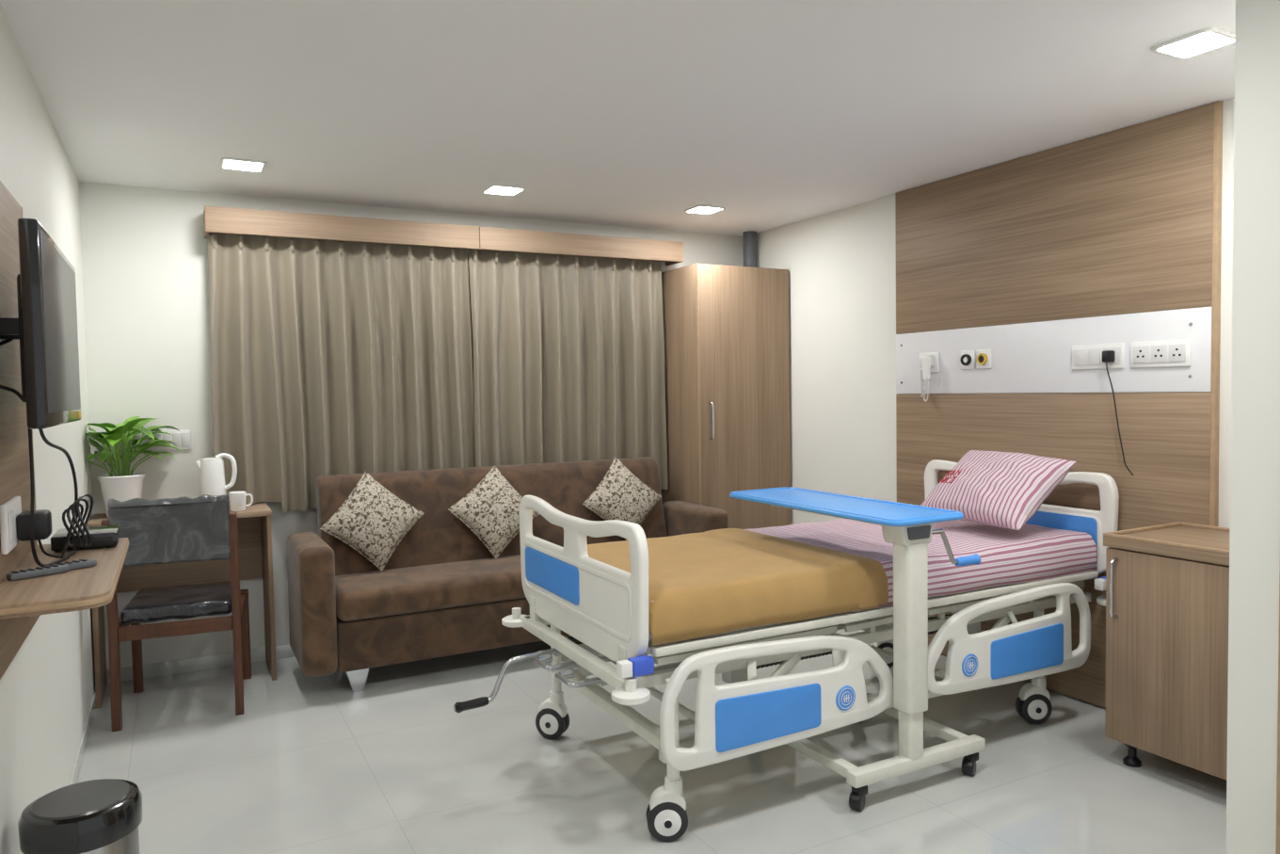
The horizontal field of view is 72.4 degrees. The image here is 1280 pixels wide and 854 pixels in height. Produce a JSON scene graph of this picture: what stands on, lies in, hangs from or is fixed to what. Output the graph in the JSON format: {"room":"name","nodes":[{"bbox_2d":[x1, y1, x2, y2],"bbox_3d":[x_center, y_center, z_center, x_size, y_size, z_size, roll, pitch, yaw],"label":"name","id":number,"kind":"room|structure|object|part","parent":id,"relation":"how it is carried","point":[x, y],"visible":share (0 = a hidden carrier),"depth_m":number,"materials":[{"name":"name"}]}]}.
{"room":"hospital room","nodes":[
{"label":"hospital room","id":0,"kind":"room"},
{"bbox_2d":[0,3,95,853],"bbox_3d":[-1.284,0.135,1.531,0.100,2.445,6.300,-2,3,-28],"label":"wall","id":1,"kind":"structure","parent":0,"point":[47,689],"depth_m":2.77,"materials":[{"name":"paint"}]},
{"bbox_2d":[0,180,40,679],"bbox_3d":[-1.240,-0.010,1.567,0.018,1.130,1.930,-2,3,-28],"label":"wall panel","id":2,"kind":"object","parent":1,"relation":"attached to","point":[14,446],"visible":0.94,"depth_m":2.14,"materials":[{"name":"laminate"}]},
{"bbox_2d":[0,496,21,554],"bbox_3d":[-1.424,0.219,1.967,0.017,0.113,0.296,-2,3,-28],"label":"wall socket","id":3,"kind":"object","parent":2,"relation":"attached to","point":[11,508],"visible":0.91,"depth_m":1.94,"materials":[{"name":"white plastic"}]},
{"bbox_2d":[16,509,77,558],"bbox_3d":[-1.472,0.265,2.173,0.073,0.132,0.252,-2,2,-16],"label":"power adapter","id":4,"kind":"object","parent":3,"relation":"in","point":[42,518],"visible":0.95,"depth_m":2.06,"materials":[{"name":"black plastic"}]},
{"bbox_2d":[0,217,81,429],"bbox_3d":[-1.385,-0.208,1.985,0.132,0.407,0.715,-2,3,-28],"label":"television","id":5,"kind":"object","parent":2,"relation":"attached to","point":[45,328],"visible":1,"depth_m":1.77,"materials":[{"name":"black plastic"}]},
{"bbox_2d":[0,336,93,566],"bbox_3d":[-1.385,0.070,2.054,0.071,0.532,0.588,-2,3,-18],"label":"cable","id":6,"kind":"object","parent":5,"relation":"hanging from","point":[74,507],"visible":0.91,"depth_m":2.19,"materials":[{"name":"black plastic"}]},
{"bbox_2d":[0,537,128,619],"bbox_3d":[-1.383,0.349,2.115,0.222,0.027,0.836,-2,3,-28],"label":"wall shelf","id":7,"kind":"object","parent":2,"relation":"attached to","point":[93,586],"visible":0.9,"depth_m":1.89,"materials":[{"name":"laminate"}]},
{"bbox_2d":[6,564,69,580],"bbox_3d":[-1.372,0.330,1.995,0.028,0.018,0.120,1,3,34],"label":"remote control","id":8,"kind":"object","parent":7,"relation":"on","point":[14,575],"visible":1,"depth_m":1.98,"materials":[{"name":"grey plastic"}]},
{"bbox_2d":[40,558,96,570],"bbox_3d":[-1.347,0.327,2.059,0.028,0.018,0.120,0,3,30],"label":"remote control","id":9,"kind":"object","parent":7,"relation":"on","point":[82,563],"visible":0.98,"depth_m":2.07,"materials":[{"name":"grey plastic"}]},
{"bbox_2d":[50,524,120,552],"bbox_3d":[-1.516,0.305,2.397,0.150,0.042,0.174,-2,3,-28],"label":"box","id":10,"kind":"object","parent":7,"relation":"on","point":[103,536],"visible":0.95,"depth_m":2.34,"materials":[{"name":"black plastic"}]},
{"bbox_3d":[-1.476,0.306,2.322,0.130,0.024,0.005,-2,3,-28],"label":"panel","id":11,"kind":"part","parent":10,"relation":"part of","materials":[{"name":"black plastic"}]},
{"bbox_2d":[68,689,95,784],"bbox_3d":[-2.172,1.261,3.402,0.008,0.070,2.010,-2,3,-28],"label":"baseboard","id":12,"kind":"structure","parent":1,"relation":"attached to","point":[79,759],"depth_m":3.45,"materials":[{"name":"tile"}]},
{"bbox_2d":[79,181,743,669],"bbox_3d":[-0.987,-0.022,5.197,3.870,2.445,0.100,-2,3,-28],"label":"wall","id":13,"kind":"structure","parent":0,"point":[145,249],"depth_m":4.40,"materials":[{"name":"paint"}]},
{"bbox_2d":[149,429,191,450],"bbox_3d":[-2.363,0.066,4.402,0.180,0.100,0.016,-2,3,-28],"label":"board","id":14,"kind":"object","parent":13,"relation":"attached to","point":[182,438],"visible":0.79,"depth_m":4.41,"materials":[{"name":"white plastic"}]},
{"bbox_2d":[153,432,162,447],"bbox_3d":[-2.408,0.068,4.371,0.040,0.070,0.004,-2,3,-28],"label":"socket","id":15,"kind":"object","parent":14,"relation":"attached to","point":[159,436],"depth_m":4.37,"materials":[{"name":"white plastic"}]},
{"bbox_2d":[106,643,294,684],"bbox_3d":[-1.251,1.178,5.035,3.150,0.070,0.008,-2,3,-28],"label":"baseboard","id":16,"kind":"structure","parent":13,"relation":"attached to","point":[188,664],"depth_m":4.48,"materials":[{"name":"tile"}]},
{"bbox_2d":[203,205,683,265],"bbox_3d":[-0.973,-1.068,4.999,2.720,0.126,0.198,-2,3,-28],"label":"pelmet","id":17,"kind":"object","parent":13,"relation":"attached to","point":[216,218],"visible":0.98,"depth_m":4.79,"materials":[{"name":"laminate"}]},
{"bbox_2d":[207,232,475,512],"bbox_3d":[-1.560,-0.299,4.712,1.358,1.467,0.102,-2,3,-28],"label":"curtain","id":18,"kind":"object","parent":17,"relation":"hanging from","point":[328,357],"visible":0.89,"depth_m":4.68,"materials":[{"name":"beige fabric"}]},
{"bbox_2d":[468,248,668,489],"bbox_3d":[-0.409,-0.325,5.328,1.274,1.504,0.109,-2,3,-28],"label":"curtain","id":19,"kind":"object","parent":17,"relation":"hanging from","point":[568,350],"visible":0.83,"depth_m":5.31,"materials":[{"name":"beige fabric"}]},
{"bbox_2d":[467,255,475,443],"bbox_3d":[-1.038,-0.345,5.089,2.526,1.306,0.020,-2,3,-28],"label":"window","id":20,"kind":"structure","parent":13,"relation":"in","point":[468,255],"depth_m":5.11,"materials":[{"name":"glass"}]},
{"bbox_2d":[0,0,1235,236],"bbox_3d":[0.448,-1.204,2.409,4.070,0.100,6.300,-2,3,-28],"label":"ceiling","id":21,"kind":"structure","parent":0,"point":[774,114],"depth_m":3.06,"materials":[{"name":"paint"}]},
{"bbox_2d":[219,157,266,172],"bbox_3d":[-1.781,-1.175,3.921,0.188,0.010,0.188,-2,3,-28],"label":"recessed light","id":22,"kind":"object","parent":21,"relation":"in","point":[226,163],"visible":1,"depth_m":3.90,"materials":[{"name":"white plastic"}]},
{"bbox_2d":[223,160,262,171],"bbox_3d":[-1.781,-1.173,3.921,0.159,0.003,0.159,-2,3,-28],"label":"diffuser","id":23,"kind":"object","parent":22,"relation":"attached to","point":[235,165],"depth_m":3.91,"materials":[{"name":"white plastic"}]},
{"bbox_2d":[481,183,525,195],"bbox_3d":[-0.702,-1.216,4.494,0.188,0.010,0.188,-2,3,-28],"label":"recessed light","id":24,"kind":"object","parent":21,"relation":"in","point":[495,189],"visible":1,"depth_m":4.47,"materials":[{"name":"white plastic"}]},
{"bbox_2d":[485,186,522,194],"bbox_3d":[-0.702,-1.214,4.494,0.159,0.003,0.159,-2,3,-28],"label":"diffuser","id":25,"kind":"object","parent":24,"relation":"attached to","point":[495,190],"depth_m":4.49,"materials":[{"name":"white plastic"}]},
{"bbox_2d":[684,204,725,214],"bbox_3d":[0.374,-1.258,5.064,0.188,0.010,0.188,-2,3,-28],"label":"recessed light","id":26,"kind":"object","parent":21,"relation":"in","point":[697,209],"visible":1,"depth_m":5.04,"materials":[{"name":"white plastic"}]},
{"bbox_2d":[688,207,721,213],"bbox_3d":[0.374,-1.256,5.065,0.159,0.003,0.159,-2,3,-28],"label":"diffuser","id":27,"kind":"object","parent":26,"relation":"attached to","point":[695,210],"depth_m":5.06,"materials":[{"name":"white plastic"}]},
{"bbox_2d":[1151,27,1235,59],"bbox_3d":[1.716,-1.182,2.699,0.188,0.010,0.188,-2,3,-28],"label":"recessed light","id":28,"kind":"object","parent":21,"relation":"in","point":[1207,40],"visible":0.9,"depth_m":2.69,"materials":[{"name":"white plastic"}]},
{"bbox_2d":[77,628,1226,853],"bbox_3d":[0.490,1.339,2.514,4.070,0.100,6.300,-2,3,-28],"label":"floor","id":29,"kind":"structure","parent":0,"point":[315,764],"depth_m":3.14,"materials":[{"name":"tile"}]},
{"bbox_2d":[17,778,142,853],"bbox_3d":[-1.282,1.097,2.020,0.242,0.482,0.305,-2,3,-28],"label":"pedal bin","id":30,"kind":"object","parent":29,"relation":"on","point":[104,815],"visible":1,"depth_m":1.97,"materials":[{"name":"black plastic"}]},
{"bbox_3d":[-1.294,0.859,2.026,0.199,0.005,0.199,0,2,17],"label":"lid","id":31,"kind":"part","parent":30,"relation":"part of","materials":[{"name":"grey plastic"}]},
{"bbox_2d":[101,494,251,731],"bbox_3d":[-2.087,0.777,3.989,0.511,0.992,0.627,-2,3,-21],"label":"dining chair","id":32,"kind":"object","parent":29,"relation":"on","point":[202,527],"visible":1,"depth_m":3.76,"materials":[{"name":"brown wood"}]},
{"bbox_3d":[-2.221,0.837,3.681,0.034,0.903,0.090,-2,3,-21],"label":"leg","id":33,"kind":"part","parent":32,"relation":"part of","materials":[{"name":"brown wood"}]},
{"bbox_3d":[-2.319,0.870,3.938,0.024,0.060,0.485,-2,3,-21],"label":"rail","id":34,"kind":"part","parent":32,"relation":"part of","materials":[{"name":"brown wood"}]},
{"bbox_3d":[-2.406,1.047,4.181,0.036,0.448,0.058,-2,3,-21],"label":"leg","id":35,"kind":"part","parent":32,"relation":"part of","materials":[{"name":"brown wood"}]},
{"bbox_3d":[-2.001,0.448,3.738,0.458,0.275,0.098,-2,3,-21],"label":"backrest","id":36,"kind":"part","parent":32,"relation":"part of","materials":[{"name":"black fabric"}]},
{"bbox_3d":[-2.101,0.799,4.027,0.440,0.074,0.495,-2,3,-21],"label":"seat","id":37,"kind":"part","parent":32,"relation":"part of","materials":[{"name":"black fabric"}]},
{"bbox_3d":[-1.778,0.823,3.851,0.034,0.903,0.090,-2,3,-21],"label":"leg","id":38,"kind":"part","parent":32,"relation":"part of","materials":[{"name":"brown wood"}]},
{"bbox_3d":[-1.875,0.856,4.108,0.024,0.060,0.485,-2,3,-21],"label":"rail","id":39,"kind":"part","parent":32,"relation":"part of","materials":[{"name":"brown wood"}]},
{"bbox_3d":[-1.963,1.032,4.351,0.036,0.448,0.058,-2,3,-21],"label":"leg","id":40,"kind":"part","parent":32,"relation":"part of","materials":[{"name":"brown wood"}]},
{"bbox_2d":[87,501,276,708],"bbox_3d":[-2.220,0.837,4.280,0.765,0.845,0.390,-2,3,-28],"label":"table","id":41,"kind":"object","parent":29,"relation":"on","point":[254,527],"visible":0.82,"depth_m":4.38,"materials":[{"name":"laminate"}]},
{"bbox_3d":[-2.551,0.862,4.116,0.020,0.819,0.370,-2,3,-28],"label":"panel","id":42,"kind":"part","parent":41,"relation":"part of","materials":[{"name":"laminate"}]},
{"bbox_2d":[84,416,184,516],"bbox_3d":[-2.372,0.186,4.136,0.393,0.470,0.443,-2,3,-28],"label":"potted plant","id":43,"kind":"object","parent":41,"relation":"on","point":[125,486],"visible":0.99,"depth_m":4.11,"materials":[{"name":"green plant"}]},
{"bbox_3d":[-2.457,0.124,4.141,0.214,0.241,0.272,0,3,24],"label":"stem","id":44,"kind":"part","parent":43,"relation":"part of","materials":[{"name":"green plant"}]},
{"bbox_3d":[-2.454,0.324,4.144,0.200,0.197,0.200,-2,3,-28],"label":"pot","id":45,"kind":"part","parent":43,"relation":"part of","materials":[{"name":"white ceramic"}]},
{"bbox_3d":[-2.309,0.620,4.434,0.718,0.369,0.018,-2,3,-28],"label":"panel","id":46,"kind":"part","parent":41,"relation":"part of","materials":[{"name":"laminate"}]},
{"bbox_2d":[195,452,237,495],"bbox_3d":[-2.076,0.270,4.279,0.159,0.281,0.124,0,2,14],"label":"kettle","id":47,"kind":"object","parent":41,"relation":"on","point":[212,470],"visible":0.77,"depth_m":4.24,"materials":[{"name":"white plastic"}]},
{"bbox_3d":[-2.141,0.185,4.255,0.043,0.047,0.036,-2,3,-28],"label":"spout","id":48,"kind":"part","parent":47,"relation":"part of","materials":[{"name":"white plastic"}]},
{"bbox_3d":[-2.095,0.157,4.279,0.102,0.015,0.102,-2,3,-28],"label":"lid","id":49,"kind":"part","parent":47,"relation":"part of","materials":[{"name":"white plastic"}]},
{"bbox_3d":[-2.032,0.218,4.298,0.093,0.182,0.025,-2,3,-20],"label":"handle","id":50,"kind":"part","parent":47,"relation":"part of","materials":[{"name":"white plastic"}]},
{"bbox_2d":[228,491,253,511],"bbox_3d":[-1.960,0.363,4.283,0.078,0.092,0.097,1,3,39],"label":"mug","id":51,"kind":"object","parent":41,"relation":"on","point":[237,499],"visible":1,"depth_m":4.25,"materials":[{"name":"white ceramic"}]},
{"bbox_3d":[-1.917,0.358,4.291,0.034,0.065,0.010,-2,3,-18],"label":"handle","id":52,"kind":"part","parent":51,"relation":"part of","materials":[{"name":"white ceramic"}]},
{"bbox_3d":[-1.897,0.837,4.463,0.020,0.819,0.370,-2,3,-28],"label":"panel","id":53,"kind":"part","parent":41,"relation":"part of","materials":[{"name":"laminate"}]},
{"bbox_2d":[287,456,728,692],"bbox_3d":[-0.658,0.723,4.770,2.320,0.989,0.674,-2,3,-28],"label":"sofa","id":54,"kind":"object","parent":29,"relation":"on","point":[440,592],"visible":0.62,"depth_m":4.40,"materials":[{"name":"brown fabric"}]},
{"bbox_3d":[-1.585,0.838,4.215,0.155,0.597,0.560,-2,3,-28],"label":"armrest","id":55,"kind":"part","parent":54,"relation":"part of","materials":[{"name":"brown fabric"}]},
{"bbox_3d":[-1.347,1.192,4.161,0.115,0.126,0.070,-2,3,-28],"label":"leg","id":56,"kind":"part","parent":54,"relation":"part of","materials":[{"name":"silver metal"}]},
{"bbox_2d":[320,470,423,570],"bbox_3d":[-1.376,0.483,4.516,0.523,0.503,0.182,-2,3,-20],"label":"cushion","id":57,"kind":"object","parent":54,"relation":"on","point":[373,520],"visible":1,"depth_m":4.46,"materials":[{"name":"beige fabric"}]},
{"bbox_2d":[335,554,526,621],"bbox_3d":[-0.617,0.790,4.698,2.004,0.152,0.495,-2,3,-28],"label":"seat cushion","id":58,"kind":"object","parent":54,"relation":"on","point":[429,586],"depth_m":4.30,"materials":[{"name":"brown fabric"}]},
{"bbox_3d":[-0.761,0.622,4.958,1.990,0.799,0.239,-2,3,-28],"label":"backrest","id":59,"kind":"part","parent":54,"relation":"part of","materials":[{"name":"brown fabric"}]},
{"bbox_2d":[448,464,539,559],"bbox_3d":[-0.798,0.465,4.823,0.512,0.494,0.192,-3,3,-40],"label":"cushion","id":60,"kind":"object","parent":54,"relation":"on","point":[490,509],"visible":0.84,"depth_m":4.76,"materials":[{"name":"beige fabric"}]},
{"bbox_2d":[582,456,661,540],"bbox_3d":[-0.099,0.434,5.191,0.518,0.506,0.186,-3,3,-41],"label":"cushion","id":61,"kind":"object","parent":54,"relation":"on","point":[620,495],"visible":0.85,"depth_m":5.14,"materials":[{"name":"beige fabric"}]},
{"bbox_3d":[0.326,0.764,5.230,0.155,0.597,0.560,-2,3,-28],"label":"armrest","id":62,"kind":"part","parent":54,"relation":"part of","materials":[{"name":"brown fabric"}]},
{"bbox_2d":[661,262,790,528],"bbox_3d":[0.561,0.076,5.654,0.685,2.160,0.523,-2,3,-28],"label":"wardrobe","id":63,"kind":"object","parent":29,"relation":"on","point":[726,328],"visible":0.76,"depth_m":5.45,"materials":[{"name":"laminate"}]},
{"bbox_3d":[0.437,-0.038,5.310,0.014,0.234,0.038,-2,3,-28],"label":"handle","id":64,"kind":"part","parent":63,"relation":"part of","materials":[{"name":"silver metal"}]},
{"bbox_2d":[742,230,757,267],"bbox_3d":[0.736,-1.159,5.850,0.104,0.283,0.104,-2,3,-28],"label":"drain pipe","id":65,"kind":"object","parent":63,"relation":"on","point":[749,238],"visible":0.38,"depth_m":5.81,"materials":[{"name":"grey plastic"}]},
{"bbox_2d":[453,459,1119,841],"bbox_3d":[0.614,0.734,3.503,2.668,1.022,1.141,-2,3,-28],"label":"hospital bed","id":66,"kind":"object","parent":29,"relation":"on","point":[603,606],"visible":0.82,"depth_m":3.01,"materials":[{"name":"white plastic"}]},
{"bbox_3d":[-0.332,0.546,3.249,0.008,0.134,0.519,-2,3,-28],"label":"colour panel","id":67,"kind":"part","parent":66,"relation":"part of","materials":[{"name":"blue plastic"}]},
{"bbox_3d":[0.086,0.820,3.472,1.050,0.040,0.039,-2,3,-28],"label":"screw rod","id":68,"kind":"part","parent":66,"relation":"part of","materials":[{"name":"silver metal"}]},
{"bbox_3d":[-0.229,0.514,3.093,0.036,0.463,1.046,-2,3,-28],"label":"footboard","id":69,"kind":"part","parent":66,"relation":"part of","materials":[{"name":"white plastic"}]},
{"bbox_3d":[0.479,0.813,3.478,1.750,0.040,0.039,-2,3,-28],"label":"screw rod","id":70,"kind":"part","parent":66,"relation":"part of","materials":[{"name":"silver metal"}]},
{"bbox_3d":[0.264,0.831,3.137,1.050,0.040,0.039,-2,3,-28],"label":"screw rod","id":71,"kind":"part","parent":66,"relation":"part of","materials":[{"name":"silver metal"}]},
{"bbox_3d":[0.371,0.718,2.896,0.720,0.022,0.014,-2,3,-28],"label":"rail","id":72,"kind":"part","parent":66,"relation":"part of","materials":[{"name":"beige metal"}]},
{"bbox_3d":[0.666,0.969,3.565,1.840,0.075,0.930,-2,3,-28],"label":"frame","id":73,"kind":"part","parent":66,"relation":"part of","materials":[{"name":"beige metal"}]},
{"bbox_3d":[0.416,0.922,2.803,0.414,0.165,0.008,-2,3,-28],"label":"colour panel","id":74,"kind":"part","parent":66,"relation":"part of","materials":[{"name":"blue plastic"}]},
{"bbox_3d":[0.475,0.860,2.851,0.931,0.354,0.032,-2,3,-28],"label":"rail","id":75,"kind":"part","parent":66,"relation":"part of","materials":[{"name":"white plastic"}]},
{"bbox_3d":[0.722,0.702,3.591,2.236,0.125,0.920,-2,3,-28],"label":"frame","id":76,"kind":"part","parent":66,"relation":"part of","materials":[{"name":"beige metal"}]},
{"bbox_3d":[0.883,0.703,3.167,0.360,0.030,0.014,-2,3,-28],"label":"rail","id":77,"kind":"part","parent":66,"relation":"part of","materials":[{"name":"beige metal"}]},
{"bbox_3d":[0.745,0.640,3.602,2.133,0.027,0.996,-2,3,-28],"label":"mattress frame","id":78,"kind":"part","parent":66,"relation":"part of","materials":[{"name":"beige metal"}]},
{"bbox_3d":[1.475,0.677,3.481,0.900,0.024,0.014,-2,3,-28],"label":"rail","id":79,"kind":"part","parent":66,"relation":"part of","materials":[{"name":"beige metal"}]},
{"bbox_3d":[1.422,0.809,3.353,0.931,0.354,0.032,-2,3,-28],"label":"rail","id":80,"kind":"part","parent":66,"relation":"part of","materials":[{"name":"white plastic"}]},
{"bbox_3d":[1.729,0.411,4.081,0.036,0.463,1.046,-2,3,-28],"label":"headboard","id":81,"kind":"part","parent":66,"relation":"part of","materials":[{"name":"white plastic"}]},
{"bbox_3d":[1.498,0.865,3.377,0.414,0.165,0.008,-2,3,-28],"label":"colour panel","id":82,"kind":"part","parent":66,"relation":"part of","materials":[{"name":"blue plastic"}]},
{"bbox_3d":[1.801,0.448,3.908,0.008,0.144,0.524,-2,3,-28],"label":"colour panel","id":83,"kind":"part","parent":66,"relation":"part of","materials":[{"name":"blue plastic"}]},
{"bbox_3d":[0.743,0.554,3.598,2.123,0.133,0.950,-2,3,-28],"label":"mattress","id":84,"kind":"object","parent":66,"relation":"on","visible":0},
{"bbox_2d":[587,528,888,645],"bbox_3d":[0.231,0.557,3.324,0.979,0.162,1.000,-2,3,-28],"label":"blanket","id":85,"kind":"object","parent":84,"relation":"on","point":[716,581],"visible":0.76,"depth_m":3.00,"materials":[{"name":"yellow fabric"}]},
{"bbox_2d":[744,518,1097,611],"bbox_3d":[1.100,0.531,3.784,1.332,0.160,0.987,-2,3,-28],"label":"sheet","id":86,"kind":"object","parent":84,"relation":"on","point":[1031,552],"visible":0.55,"depth_m":3.54,"materials":[{"name":"pink fabric"}]},
{"bbox_2d":[920,449,1076,529],"bbox_3d":[1.536,0.261,3.806,0.336,0.294,0.576,-2,3,-26],"label":"pillow","id":87,"kind":"object","parent":86,"relation":"on","point":[1003,489],"visible":0.98,"depth_m":3.68,"materials":[{"name":"pink fabric"}]},
{"bbox_2d":[729,486,985,811],"bbox_3d":[0.755,0.766,3.387,0.615,0.962,0.997,-2,3,-28],"label":"table","id":88,"kind":"object","parent":29,"relation":"on","point":[909,527],"visible":0.85,"depth_m":2.99,"materials":[{"name":"beige metal"}]},
{"bbox_3d":[0.730,0.322,3.343,0.080,0.022,0.675,-2,3,-28],"label":"support arm","id":89,"kind":"part","parent":88,"relation":"part of","materials":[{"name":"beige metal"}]},
{"bbox_2d":[1103,521,1229,780],"bbox_3d":[2.053,0.815,3.057,0.506,0.850,0.630,-2,3,-28],"label":"base cabinet","id":90,"kind":"object","parent":29,"relation":"on","point":[1167,584],"visible":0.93,"depth_m":3.03,"materials":[{"name":"laminate"}]},
{"bbox_3d":[1.718,0.586,3.171,0.037,0.224,0.014,-2,3,-28],"label":"handle","id":91,"kind":"part","parent":90,"relation":"part of","materials":[{"name":"silver metal"}]},
{"bbox_3d":[1.808,1.192,3.211,0.060,0.092,0.060,-2,3,-28],"label":"leg","id":92,"kind":"part","parent":90,"relation":"part of","materials":[{"name":"black plastic"}]},
{"bbox_2d":[756,97,1234,527],"bbox_3d":[1.634,-0.036,4.495,0.100,2.445,3.800,-2,3,-28],"label":"wall","id":93,"kind":"structure","parent":0,"point":[840,264],"depth_m":5.12,"materials":[{"name":"paint"}]},
{"bbox_2d":[895,100,1222,707],"bbox_3d":[1.797,-0.024,4.045,0.033,2.432,1.658,-2,3,-28],"label":"wall panel","id":94,"kind":"object","parent":93,"relation":"attached to","point":[1114,236],"visible":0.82,"depth_m":3.80,"materials":[{"name":"laminate"}]},
{"bbox_2d":[919,352,939,400],"bbox_3d":[1.483,-0.259,4.532,0.057,0.252,0.130,-2,3,-28],"label":"nurse call","id":95,"kind":"object","parent":94,"relation":"attached to","point":[929,362],"visible":1,"depth_m":4.50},
{"bbox_3d":[1.479,-0.214,4.540,0.026,0.164,0.060,-2,3,-28],"label":"coiled cord","id":96,"kind":"part","parent":95,"relation":"part of","materials":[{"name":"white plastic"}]},
{"bbox_3d":[1.502,-0.334,4.539,0.012,0.104,0.130,-2,3,-28],"label":"plate","id":97,"kind":"part","parent":95,"relation":"part of","materials":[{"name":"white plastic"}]},
{"bbox_2d":[960,350,975,369],"bbox_3d":[1.612,-0.331,4.315,0.028,0.094,0.086,-2,3,-28],"label":"outlet","id":98,"kind":"object","parent":94,"relation":"attached to","point":[968,357],"visible":1,"depth_m":4.30,"materials":[{"name":"white plastic"}]},
{"bbox_2d":[976,349,991,368],"bbox_3d":[1.658,-0.328,4.228,0.028,0.094,0.086,-2,3,-28],"label":"outlet","id":99,"kind":"object","parent":94,"relation":"attached to","point":[984,359],"visible":1,"depth_m":4.21,"materials":[{"name":"white plastic"}]},
{"bbox_2d":[1072,342,1124,369],"bbox_3d":[1.939,-0.298,3.711,0.018,0.104,0.235,-2,3,-28],"label":"board","id":100,"kind":"object","parent":94,"relation":"attached to","point":[1087,356],"visible":0.98,"depth_m":3.71,"materials":[{"name":"white plastic"}]},
{"bbox_2d":[1102,347,1120,364],"bbox_3d":[1.966,-0.296,3.649,0.005,0.068,0.080,-2,3,-28],"label":"socket","id":101,"kind":"object","parent":100,"relation":"attached to","point":[1117,359],"depth_m":3.63,"materials":[{"name":"white plastic"}]},
{"bbox_2d":[1102,350,1133,475],"bbox_3d":[1.973,-0.059,3.615,0.034,0.517,0.124,-2,3,-28],"label":"plug","id":102,"kind":"object","parent":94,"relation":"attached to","point":[1108,356],"visible":1,"depth_m":3.62,"materials":[{"name":"black plastic"}]},
{"bbox_2d":[1130,338,1191,367],"bbox_3d":[2.065,-0.291,3.475,0.018,0.104,0.240,-2,3,-28],"label":"board","id":103,"kind":"object","parent":94,"relation":"attached to","point":[1165,353],"visible":1,"depth_m":3.46,"materials":[{"name":"white plastic"}]},
{"bbox_2d":[1133,345,1149,363],"bbox_3d":[2.026,-0.293,3.536,0.005,0.068,0.065,-2,3,-28],"label":"socket","id":104,"kind":"object","parent":103,"relation":"attached to","point":[1141,353],"depth_m":3.53,"materials":[{"name":"white plastic"}]},
{"bbox_2d":[1151,344,1167,362],"bbox_3d":[2.060,-0.290,3.472,0.005,0.068,0.065,-2,3,-28],"label":"socket","id":105,"kind":"object","parent":103,"relation":"attached to","point":[1159,352],"depth_m":3.47,"materials":[{"name":"white plastic"}]},
{"bbox_2d":[1168,343,1185,361],"bbox_3d":[2.094,-0.288,3.408,0.005,0.068,0.065,-2,3,-28],"label":"socket","id":106,"kind":"object","parent":103,"relation":"attached to","point":[1176,351],"depth_m":3.41,"materials":[{"name":"white plastic"}]},
{"bbox_2d":[1225,0,1279,853],"bbox_3d":[2.509,0.064,1.734,1.150,2.445,1.900,-2,3,-28],"label":"wall","id":107,"kind":"structure","parent":0,"point":[1255,447],"depth_m":2.25,"materials":[{"name":"paint"}]},
{"bbox_2d":[1275,574,1279,853],"bbox_3d":[1.839,0.199,1.764,0.013,2.195,0.975,-2,3,-28],"label":"trim","id":108,"kind":"structure","parent":107,"relation":"attached to","point":[1277,843],"depth_m":2.21,"materials":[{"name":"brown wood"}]}
]}

